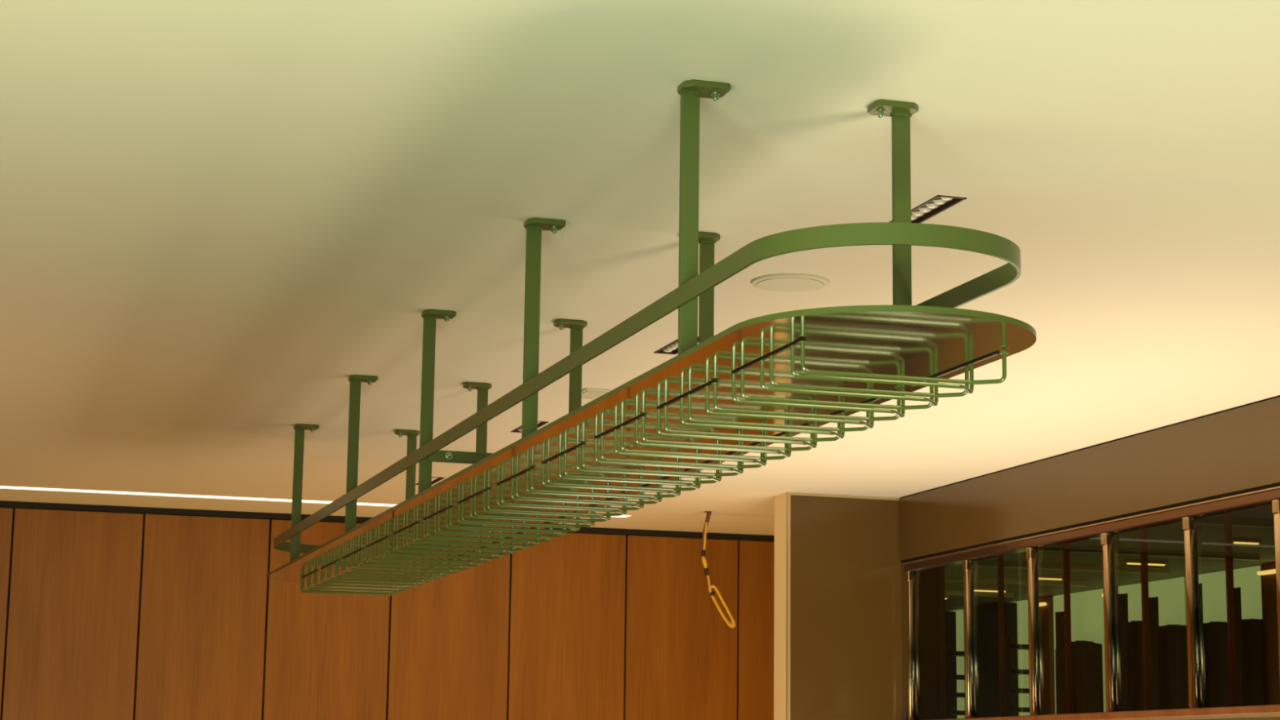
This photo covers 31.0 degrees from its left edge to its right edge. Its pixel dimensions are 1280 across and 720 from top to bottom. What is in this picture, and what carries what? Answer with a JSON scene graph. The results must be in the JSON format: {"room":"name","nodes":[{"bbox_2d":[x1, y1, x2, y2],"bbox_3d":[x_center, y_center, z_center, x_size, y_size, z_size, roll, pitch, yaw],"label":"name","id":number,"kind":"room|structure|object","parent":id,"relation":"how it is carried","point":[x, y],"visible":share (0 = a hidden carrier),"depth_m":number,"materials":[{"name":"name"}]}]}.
{"room":"bar","nodes":[
{"label":"bar","id":0,"kind":"room"},
{"bbox_2d":[0,506,773,719],"bbox_3d":[-3.626,1.896,9.771,9.000,2.820,0.100,4,-11,-17],"label":"wall","id":1,"kind":"structure","parent":0,"point":[104,615],"depth_m":10.56,"materials":[{"name":"brown wood"}]},
{"bbox_2d":[0,500,773,541],"bbox_3d":[-3.596,0.584,9.966,9.000,0.026,0.024,4,-11,-17],"label":"trim","id":2,"kind":"structure","parent":1,"relation":"attached to","point":[2,504],"depth_m":10.51,"materials":[{"name":"black"}]},
{"bbox_2d":[0,0,1279,535],"bbox_3d":[-1.433,-0.659,3.145,9.007,0.070,14.550,4,-11,-17],"label":"ceiling","id":3,"kind":"structure","parent":0,"point":[216,216],"depth_m":4.79,"materials":[{"name":"paint"}]},
{"bbox_2d":[0,485,292,502],"bbox_3d":[-2.099,0.544,9.886,1.233,0.059,0.085,4,-11,-17],"label":"linear light","id":4,"kind":"object","parent":3,"relation":"attached to","point":[180,495],"depth_m":9.87,"materials":[{"name":"white plastic"}]},
{"bbox_2d":[302,499,333,503],"bbox_3d":[-1.414,0.590,10.094,0.133,0.059,0.085,4,-11,-17],"label":"linear light","id":5,"kind":"object","parent":3,"relation":"attached to","point":[308,501],"depth_m":10.09,"materials":[{"name":"white plastic"}]},
{"bbox_2d":[356,502,396,506],"bbox_3d":[-1.162,0.607,10.171,0.173,0.059,0.085,4,-11,-17],"label":"linear light","id":6,"kind":"object","parent":3,"relation":"attached to","point":[361,504],"depth_m":10.17,"materials":[{"name":"white plastic"}]},
{"bbox_2d":[415,476,444,484],"bbox_3d":[-0.846,0.474,9.309,0.063,0.032,0.268,4,-11,-17],"label":"recessed light","id":7,"kind":"object","parent":3,"relation":"in","point":[434,479],"visible":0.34,"depth_m":9.28,"materials":[{"name":"brown"}]},
{"bbox_2d":[511,421,548,432],"bbox_3d":[-0.373,0.212,7.814,0.063,0.032,0.268,4,-11,-17],"label":"recessed light","id":8,"kind":"object","parent":3,"relation":"in","point":[540,424],"visible":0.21,"depth_m":7.81,"materials":[{"name":"brown"}]},
{"bbox_2d":[581,388,610,399],"bbox_3d":[-0.152,0.106,7.103,0.080,0.008,0.175,4,-11,-17],"label":"ceiling vent","id":9,"kind":"object","parent":3,"relation":"in","point":[587,393],"visible":0.74,"depth_m":7.06,"materials":[{"name":"beige plastic"}]},
{"bbox_2d":[266,80,1036,596],"bbox_3d":[-0.349,0.157,5.883,0.477,0.542,5.331,4,-11,-17],"label":"glass rack","id":10,"kind":"object","parent":3,"relation":"hanging from","point":[753,384],"visible":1,"depth_m":4.32,"materials":[{"name":"green"}]},
{"bbox_2d":[711,382,719,385],"bbox_3d":[0.128,0.041,3.934,0.015,0.002,0.015,4,-11,-17],"label":"washer","id":11,"kind":"object","parent":10,"relation":"in","point":[712,383],"depth_m":3.93,"materials":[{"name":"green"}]},
{"bbox_2d":[797,341,807,344],"bbox_3d":[0.250,-0.027,3.549,0.015,0.002,0.015,4,-11,-17],"label":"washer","id":12,"kind":"object","parent":10,"relation":"in","point":[798,342],"depth_m":3.55,"materials":[{"name":"green metal"}]},
{"bbox_2d":[999,351,1008,354],"bbox_3d":[0.570,-0.011,3.615,0.015,0.002,0.015,4,-11,-17],"label":"washer","id":13,"kind":"object","parent":10,"relation":"in","point":[1000,353],"depth_m":3.61,"materials":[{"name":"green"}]},
{"bbox_2d":[653,336,698,354],"bbox_3d":[0.108,-0.055,6.290,0.063,0.032,0.268,4,-11,-17],"label":"recessed light","id":14,"kind":"object","parent":3,"relation":"in","point":[672,348],"visible":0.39,"depth_m":6.37,"materials":[{"name":"brown"}]},
{"bbox_2d":[701,511,735,627],"bbox_3d":[0.348,0.927,10.227,0.161,0.513,0.042,4,-11,-17],"label":"hanging cable","id":15,"kind":"object","parent":3,"relation":"hanging from","point":[731,624],"visible":1,"depth_m":10.20,"materials":[{"name":"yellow plastic"}]},
{"bbox_2d":[750,273,830,292],"bbox_3d":[0.356,-0.181,5.466,0.188,0.007,0.188,4,-11,-17],"label":"ceiling speaker","id":16,"kind":"object","parent":3,"relation":"attached to","point":[787,282],"visible":1,"depth_m":5.44,"materials":[{"name":"beige plastic"}]},
{"bbox_2d":[756,277,823,292],"bbox_3d":[0.356,-0.181,5.466,0.157,0.006,0.157,4,-11,-17],"label":"grille","id":17,"kind":"object","parent":16,"relation":"attached to","point":[775,284],"depth_m":5.45,"materials":[{"name":"beige plastic"}]},
{"bbox_2d":[889,195,966,223],"bbox_3d":[0.588,-0.320,4.772,0.063,0.032,0.268,4,-11,-17],"label":"recessed light","id":18,"kind":"object","parent":3,"relation":"in","point":[937,204],"visible":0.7,"depth_m":4.74,"materials":[{"name":"brown"}]},
{"bbox_2d":[773,492,902,719],"bbox_3d":[0.857,1.929,9.434,0.607,2.750,0.163,4,-11,-17],"label":"column","id":19,"kind":"structure","parent":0,"point":[837,641],"depth_m":9.51,"materials":[{"name":"beige paint"}]},
{"bbox_2d":[963,576,1186,718],"bbox_3d":[3.659,2.315,11.384,0.100,2.750,14.000,4,-11,-17],"label":"wall","id":20,"kind":"structure","parent":0,"point":[1184,576],"depth_m":15.88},
{"bbox_2d":[945,643,964,719],"bbox_3d":[2.169,2.287,15.735,0.219,0.700,0.140,4,-11,-17],"label":"wall shelf","id":21,"kind":"object","parent":20,"relation":"attached to","point":[949,653],"visible":0.45,"depth_m":15.66,"materials":[{"name":"brown wood"}]},
{"bbox_2d":[951,608,964,718],"bbox_3d":[2.175,2.519,15.951,0.014,1.570,0.300,4,-11,-17],"label":"roller blind","id":22,"kind":"object","parent":20,"relation":"attached to","point":[959,613],"visible":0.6,"depth_m":15.94,"materials":[{"name":"green"}]},
{"bbox_2d":[1004,635,1029,716],"bbox_3d":[2.457,2.127,14.823,0.219,0.700,0.120,4,-11,-17],"label":"wall shelf","id":23,"kind":"object","parent":20,"relation":"attached to","point":[1011,647],"visible":0.68,"depth_m":14.78,"materials":[{"name":"brown wood"}]},
{"bbox_2d":[1039,595,1055,715],"bbox_3d":[2.552,2.870,14.552,0.098,2.745,0.240,4,-11,-17],"label":"pilaster","id":24,"kind":"object","parent":20,"relation":"attached to","point":[1046,659],"visible":0.54,"depth_m":14.65,"materials":[{"name":"beige wood"}]},
{"bbox_2d":[1039,602,1046,606],"bbox_3d":[2.541,1.567,14.777,0.040,0.020,0.200,4,-11,-17],"label":"sconce","id":25,"kind":"object","parent":24,"relation":"attached to","point":[1041,604],"depth_m":14.69,"materials":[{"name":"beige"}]},
{"bbox_2d":[1053,588,1106,714],"bbox_3d":[2.716,2.219,14.237,0.014,1.570,0.655,4,-11,-17],"label":"roller blind","id":26,"kind":"object","parent":20,"relation":"attached to","point":[1086,606],"visible":0.33,"depth_m":14.25,"materials":[{"name":"green fabric"}]},
{"bbox_2d":[1101,586,1118,625],"bbox_3d":[2.822,2.720,13.697,0.098,2.745,0.100,4,-11,-17],"label":"pilaster","id":27,"kind":"object","parent":20,"relation":"attached to","point":[1116,587],"visible":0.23,"depth_m":13.88,"materials":[{"name":"beige"}]},
{"bbox_2d":[1257,562,1279,705],"bbox_3d":[3.377,2.413,11.943,0.098,2.745,0.410,4,-11,-17],"label":"pilaster","id":28,"kind":"object","parent":20,"relation":"attached to","point":[1268,571],"visible":0.93,"depth_m":12.24,"materials":[{"name":"beige wood"}]},
{"bbox_2d":[1257,568,1275,575],"bbox_3d":[3.366,1.110,12.167,0.040,0.020,0.370,4,-11,-17],"label":"sconce","id":29,"kind":"object","parent":28,"relation":"attached to","point":[1263,571],"depth_m":12.27,"materials":[{"name":"beige"}]},
{"bbox_2d":[898,395,1279,719],"bbox_3d":[1.866,1.513,7.236,0.212,2.820,21.000,4,-11,-17],"label":"wall","id":30,"kind":"structure","parent":0,"point":[1235,451],"depth_m":7.95,"materials":[{"name":"beige paint"}]},
{"bbox_2d":[945,590,1014,597],"bbox_3d":[1.153,1.397,14.155,2.493,0.029,0.050,4,-11,-17],"label":"trim","id":31,"kind":"structure","parent":30,"relation":"attached to","point":[957,593],"depth_m":14.43,"materials":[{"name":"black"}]},
{"bbox_2d":[944,575,1087,586],"bbox_3d":[1.435,1.241,13.262,2.493,0.029,0.050,4,-11,-17],"label":"trim","id":32,"kind":"structure","parent":30,"relation":"attached to","point":[948,578],"depth_m":13.47,"materials":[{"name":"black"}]},
{"bbox_2d":[953,560,1169,574],"bbox_3d":[1.718,1.085,12.368,2.493,0.029,0.050,4,-11,-17],"label":"trim","id":33,"kind":"structure","parent":30,"relation":"attached to","point":[980,562],"depth_m":12.54,"materials":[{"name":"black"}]},
{"bbox_2d":[901,486,1279,719],"bbox_3d":[2.393,0.496,5.644,0.180,0.674,8.357,4,-11,-17],"label":"window","id":34,"kind":"structure","parent":30,"relation":"in","point":[922,580],"depth_m":8.41,"materials":[{"name":"clear glass"}]},
{"bbox_2d":[1038,545,1259,560],"bbox_3d":[1.985,0.936,11.522,2.493,0.029,0.050,4,-11,-17],"label":"trim","id":35,"kind":"structure","parent":30,"relation":"attached to","point":[1082,549],"depth_m":11.69,"materials":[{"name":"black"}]},
{"bbox_2d":[1176,516,1274,528],"bbox_3d":[2.402,0.706,10.205,2.493,0.029,0.050,4,-11,-17],"label":"trim","id":36,"kind":"structure","parent":30,"relation":"attached to","point":[1203,521],"depth_m":10.26,"materials":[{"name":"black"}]},
{"bbox_2d":[944,504,1275,611],"bbox_3d":[2.267,0.837,11.203,2.853,0.060,14.000,4,-11,-17],"label":"ceiling","id":37,"kind":"structure","parent":0,"point":[1211,538],"depth_m":12.24,"materials":[{"name":"paint"}]},
{"bbox_2d":[973,586,1008,592],"bbox_3d":[2.136,1.407,14.146,0.240,0.026,0.036,4,-11,-17],"label":"recessed light","id":38,"kind":"object","parent":37,"relation":"in","point":[975,588],"visible":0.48,"depth_m":14.12,"materials":[{"name":"beige"}]},
{"bbox_2d":[973,590,1005,592],"bbox_3d":[2.136,1.416,14.144,0.220,0.007,0.024,4,-11,-17],"label":"diffuser","id":39,"kind":"object","parent":38,"relation":"attached to","point":[974,590],"depth_m":14.13,"materials":[{"name":"beige plastic"}]},
{"bbox_2d":[1012,600,1030,715],"bbox_3d":[2.467,2.357,15.025,0.014,1.570,0.330,4,-11,-17],"label":"roller blind","id":40,"kind":"object","parent":37,"relation":"hanging from","point":[1022,606],"visible":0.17,"depth_m":15.03,"materials":[{"name":"green"}]},
{"bbox_2d":[1038,574,1063,580],"bbox_3d":[2.342,1.245,13.229,0.180,0.026,0.036,4,-11,-17],"label":"recessed light","id":41,"kind":"object","parent":37,"relation":"in","point":[1054,577],"visible":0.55,"depth_m":13.22,"materials":[{"name":"beige plastic"}]},
{"bbox_2d":[1038,577,1062,580],"bbox_3d":[2.342,1.255,13.227,0.160,0.007,0.024,4,-11,-17],"label":"diffuser","id":42,"kind":"object","parent":41,"relation":"attached to","point":[1055,579],"depth_m":13.22,"materials":[{"name":"beige plastic"}]},
{"bbox_2d":[1124,559,1167,565],"bbox_3d":[2.683,1.074,12.250,0.240,0.026,0.036,4,-11,-17],"label":"recessed light","id":43,"kind":"object","parent":37,"relation":"in","point":[1132,562],"visible":0.87,"depth_m":12.24,"materials":[{"name":"beige plastic"}]},
{"bbox_2d":[1126,562,1164,565],"bbox_3d":[2.683,1.084,12.248,0.220,0.007,0.024,4,-11,-17],"label":"diffuser","id":44,"kind":"object","parent":43,"relation":"attached to","point":[1131,563],"depth_m":12.24,"materials":[{"name":"beige plastic"}]},
{"bbox_2d":[1118,577,1185,626],"bbox_3d":[2.981,2.073,13.400,0.014,1.570,0.755,4,-11,-17],"label":"roller blind","id":45,"kind":"object","parent":37,"relation":"hanging from","point":[1170,593],"visible":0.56,"depth_m":13.37,"materials":[{"name":"green fabric"}]},
{"bbox_2d":[1198,565,1262,622],"bbox_3d":[3.231,1.934,12.610,0.014,1.570,0.765,4,-11,-17],"label":"roller blind","id":46,"kind":"object","parent":37,"relation":"hanging from","point":[1214,584],"visible":0.22,"depth_m":12.73,"materials":[{"name":"green fabric"}]},
{"bbox_2d":[1232,537,1262,544],"bbox_3d":[2.915,0.872,11.104,0.150,0.026,0.036,4,-11,-17],"label":"recessed light","id":47,"kind":"object","parent":37,"relation":"in","point":[1236,540],"visible":0.98,"depth_m":11.09,"materials":[{"name":"beige"}]},
{"bbox_2d":[1233,542,1258,544],"bbox_3d":[2.914,0.881,11.102,0.130,0.007,0.024,4,-11,-17],"label":"diffuser","id":48,"kind":"object","parent":47,"relation":"attached to","point":[1243,543],"depth_m":11.09,"materials":[{"name":"beige plastic"}]},
{"bbox_3d":[-0.903,2.765,6.142,12.200,0.100,21.000,4,-11,-17],"label":"floor","id":49,"kind":"structure","parent":0,"visible":0},
{"bbox_2d":[945,611,956,718],"bbox_3d":[1.996,3.161,16.187,0.095,2.735,0.900,4,-11,-17],"label":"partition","id":50,"kind":"object","parent":49,"relation":"on","point":[950,616],"visible":0.13,"depth_m":15.97,"materials":[{"name":"black wood"}]},
{"bbox_2d":[973,602,1018,717],"bbox_3d":[2.321,2.982,15.162,0.095,2.735,0.600,4,-11,-17],"label":"partition","id":51,"kind":"object","parent":49,"relation":"on","point":[986,617],"visible":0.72,"depth_m":15.26,"materials":[{"name":"black wood"}]},
{"bbox_2d":[1055,611,1066,714],"bbox_3d":[2.590,2.840,14.081,0.028,2.600,0.098,6,-11,-26],"label":"partition","id":52,"kind":"object","parent":49,"relation":"on","point":[1060,616],"visible":0.89,"depth_m":14.25,"materials":[{"name":"brown wood"}]},
{"bbox_2d":[1055,640,1103,714],"bbox_3d":[2.682,2.918,14.000,0.036,2.420,0.580,4,-11,-17],"label":"partition","id":53,"kind":"object","parent":49,"relation":"on","point":[1086,655],"visible":0.72,"depth_m":14.06,"materials":[{"name":"brown wood"}]},
{"bbox_2d":[1116,593,1130,711],"bbox_3d":[2.822,2.683,13.353,0.028,2.657,0.098,6,-11,-26],"label":"partition","id":54,"kind":"object","parent":49,"relation":"on","point":[1122,598],"visible":1,"depth_m":13.52,"materials":[{"name":"black fabric"}]},
{"bbox_2d":[1115,620,1144,711],"bbox_3d":[2.888,2.765,13.359,0.036,2.500,0.380,4,-11,-17],"label":"partition","id":55,"kind":"object","parent":49,"relation":"on","point":[1135,627],"visible":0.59,"depth_m":13.51,"materials":[{"name":"brown wood"}]},
{"bbox_2d":[1148,596,1160,710],"bbox_3d":[2.926,2.647,13.020,0.028,2.613,0.098,6,-11,-26],"label":"partition","id":56,"kind":"object","parent":49,"relation":"on","point":[1153,602],"visible":0.84,"depth_m":13.18,"materials":[{"name":"brown wood"}]},
{"bbox_2d":[1159,624,1189,709],"bbox_3d":[3.006,2.721,12.978,0.036,2.455,0.380,4,-11,-17],"label":"partition","id":57,"kind":"object","parent":49,"relation":"on","point":[1173,646],"visible":0.79,"depth_m":13.10,"materials":[{"name":"brown wood"}]},
{"bbox_2d":[1198,582,1205,707],"bbox_3d":[3.069,2.548,12.572,0.028,2.655,0.098,6,-11,-26],"label":"curtain","id":58,"kind":"object","parent":49,"relation":"on","point":[1200,585],"visible":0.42,"depth_m":12.71,"materials":[{"name":"black fabric"}]},
{"bbox_2d":[1203,621,1230,707],"bbox_3d":[3.146,2.649,12.536,0.036,2.445,0.380,4,-11,-17],"label":"partition","id":59,"kind":"object","parent":49,"relation":"on","point":[1215,633],"visible":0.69,"depth_m":12.67,"materials":[{"name":"brown wood"}]},
{"bbox_2d":[1234,586,1244,706],"bbox_3d":[3.184,2.508,12.201,0.028,2.605,0.098,6,-11,-26],"label":"curtain","id":60,"kind":"object","parent":49,"relation":"on","point":[1237,606],"visible":0.54,"depth_m":12.35,"materials":[{"name":"black fabric"}]},
{"bbox_2d":[1241,618,1265,706],"bbox_3d":[3.250,2.594,12.206,0.036,2.440,0.280,4,-11,-17],"label":"partition","id":61,"kind":"object","parent":49,"relation":"on","point":[1252,628],"visible":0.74,"depth_m":12.32,"materials":[{"name":"brown wood"}]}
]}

